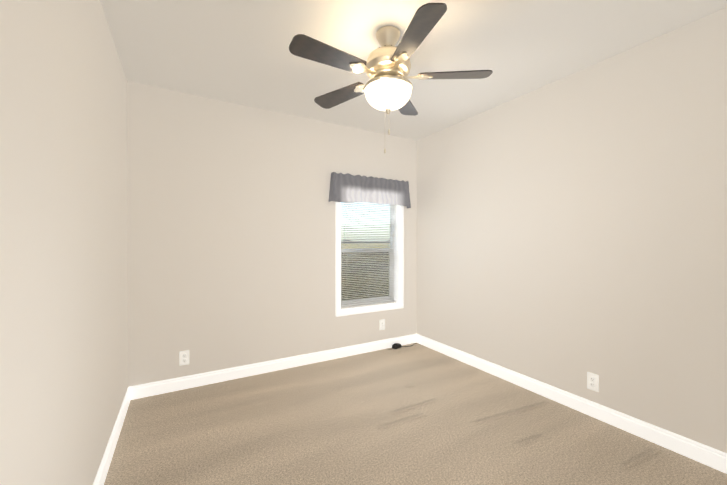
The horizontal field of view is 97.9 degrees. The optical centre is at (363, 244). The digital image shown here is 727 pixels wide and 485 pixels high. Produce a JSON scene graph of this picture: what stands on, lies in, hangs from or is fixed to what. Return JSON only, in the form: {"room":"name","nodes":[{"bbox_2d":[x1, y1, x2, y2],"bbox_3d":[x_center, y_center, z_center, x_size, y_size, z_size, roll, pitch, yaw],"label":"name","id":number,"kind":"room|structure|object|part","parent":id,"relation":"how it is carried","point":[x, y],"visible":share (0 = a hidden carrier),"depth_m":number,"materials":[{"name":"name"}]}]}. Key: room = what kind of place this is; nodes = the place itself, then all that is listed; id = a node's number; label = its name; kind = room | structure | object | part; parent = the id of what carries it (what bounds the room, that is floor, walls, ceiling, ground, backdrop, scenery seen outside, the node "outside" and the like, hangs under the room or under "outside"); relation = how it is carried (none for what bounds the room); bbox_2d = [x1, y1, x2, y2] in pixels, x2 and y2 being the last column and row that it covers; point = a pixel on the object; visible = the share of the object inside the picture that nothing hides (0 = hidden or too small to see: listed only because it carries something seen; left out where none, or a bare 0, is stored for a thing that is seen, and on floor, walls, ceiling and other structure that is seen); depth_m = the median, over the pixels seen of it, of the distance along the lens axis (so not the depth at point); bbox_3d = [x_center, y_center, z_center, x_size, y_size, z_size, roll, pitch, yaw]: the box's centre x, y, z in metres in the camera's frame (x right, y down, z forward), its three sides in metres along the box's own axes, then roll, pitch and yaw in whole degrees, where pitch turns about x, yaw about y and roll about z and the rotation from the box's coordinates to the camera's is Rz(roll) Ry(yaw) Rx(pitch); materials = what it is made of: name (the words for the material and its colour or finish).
{"room":"empty bedroom","nodes":[
{"label":"empty bedroom","id":0,"kind":"room"},
{"bbox_2d":[0,0,127,484],"bbox_3d":[-0.870,-0.017,0.656,0.150,2.440,4.300,0,0,-30],"label":"wall","id":1,"kind":"structure","parent":0,"point":[63,257],"depth_m":1.07,"materials":[{"name":"white paint"}]},
{"bbox_2d":[93,386,132,484],"bbox_3d":[-1.049,1.150,1.138,0.014,0.100,3.000,0,0,-30],"label":"baseboard","id":2,"kind":"structure","parent":1,"relation":"attached to","point":[101,475],"depth_m":1.81,"materials":[{"name":"white wood"}]},
{"bbox_2d":[127,81,416,386],"bbox_3d":[-0.618,-0.034,3.198,2.830,2.440,0.150,0,0,-30],"label":"wall","id":3,"kind":"structure","parent":0,"point":[231,236],"depth_m":2.82,"materials":[{"name":"white paint"}]},
{"bbox_2d":[180,350,188,365],"bbox_3d":[-1.478,0.935,2.615,0.070,0.115,0.009,0,0,-30],"label":"electrical outlet","id":4,"kind":"object","parent":3,"relation":"attached to","point":[184,357],"visible":1,"depth_m":2.61,"materials":[{"name":"white plastic"}]},
{"bbox_2d":[133,334,416,399],"bbox_3d":[-0.581,1.137,3.132,2.760,0.100,0.014,0,0,-30],"label":"baseboard","id":5,"kind":"structure","parent":3,"relation":"attached to","point":[170,385],"depth_m":2.90,"materials":[{"name":"white wood"}]},
{"bbox_2d":[336,202,402,316],"bbox_3d":[0.054,0.070,3.575,0.870,1.352,0.160,0,0,-30],"label":"window","id":6,"kind":"structure","parent":3,"relation":"in","point":[368,279],"depth_m":3.58,"materials":[{"name":"white"}]},
{"bbox_2d":[329,172,410,207],"bbox_3d":[0.105,-0.584,3.458,1.010,0.311,0.114,0,0,-30],"label":"valance","id":7,"kind":"object","parent":3,"relation":"attached to","point":[347,187],"visible":1,"depth_m":3.42,"materials":[{"name":"fabric"}]},
{"bbox_2d":[380,319,384,329],"bbox_3d":[0.214,0.909,3.593,0.070,0.115,0.009,0,0,-30],"label":"electrical outlet","id":8,"kind":"object","parent":3,"relation":"attached to","point":[382,324],"visible":1,"depth_m":3.59,"materials":[{"name":"white plastic"}]},
{"bbox_2d":[100,0,726,140],"bbox_3d":[0.420,-1.317,1.393,3.130,0.150,4.300,0,0,-30],"label":"ceiling","id":9,"kind":"structure","parent":0,"point":[235,51],"depth_m":1.98,"materials":[{"name":"white paint"}]},
{"bbox_2d":[289,3,492,152],"bbox_3d":[0.116,-0.901,1.846,1.114,0.688,1.149,0,0,-30],"label":"ceiling fan","id":10,"kind":"object","parent":9,"relation":"hanging from","point":[386,68],"visible":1,"depth_m":1.76,"materials":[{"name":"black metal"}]},
{"bbox_3d":[0.145,-0.860,1.872,0.276,0.104,0.276,0,0,-30],"label":"lamp shade","id":11,"kind":"part","parent":10,"relation":"part of","materials":[{"name":"white glass"}]},
{"bbox_2d":[104,342,726,484],"bbox_3d":[0.420,1.298,1.410,3.130,0.200,4.300,0,0,-30],"label":"floor","id":12,"kind":"structure","parent":0,"point":[417,414],"depth_m":1.98,"materials":[{"name":"carpet"}]},
{"bbox_2d":[389,343,415,349],"bbox_3d":[0.463,1.156,3.677,0.428,0.054,0.075,0,0,-30],"label":"power adapter","id":13,"kind":"object","parent":12,"relation":"on","point":[396,345],"visible":1,"depth_m":3.61,"materials":[{"name":"black plastic"}]},
{"bbox_2d":[417,7,726,452],"bbox_3d":[1.710,-0.027,2.146,0.150,2.440,4.300,0,0,-30],"label":"wall","id":14,"kind":"structure","parent":0,"point":[571,230],"depth_m":2.15,"materials":[{"name":"white paint"}]},
{"bbox_2d":[417,334,726,473],"bbox_3d":[1.389,1.141,2.546,0.014,0.100,3.000,0,0,-30],"label":"baseboard","id":15,"kind":"structure","parent":14,"relation":"attached to","point":[700,453],"depth_m":2.15,"materials":[{"name":"white wood"}]},
{"bbox_2d":[587,372,598,391],"bbox_3d":[1.592,0.953,2.200,0.009,0.115,0.070,0,0,-30],"label":"electrical outlet","id":16,"kind":"object","parent":14,"relation":"attached to","point":[592,381],"visible":1,"depth_m":2.20,"materials":[{"name":"white plastic"}]},
{"label":"outside","id":17,"kind":"structure","parent":0,"visible":0},
{"bbox_2d":[341,244,389,247],"bbox_3d":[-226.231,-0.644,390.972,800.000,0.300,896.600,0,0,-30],"label":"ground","id":18,"kind":"structure","parent":17,"point":[369,247],"depth_m":116.22,"materials":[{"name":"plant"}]},
{"bbox_2d":[341,240,389,242],"bbox_3d":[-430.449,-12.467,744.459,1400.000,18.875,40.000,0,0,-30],"label":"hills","id":19,"kind":"structure","parent":18,"relation":"on","point":[364,242],"depth_m":997.65,"materials":[{"name":"grey"}]}
]}

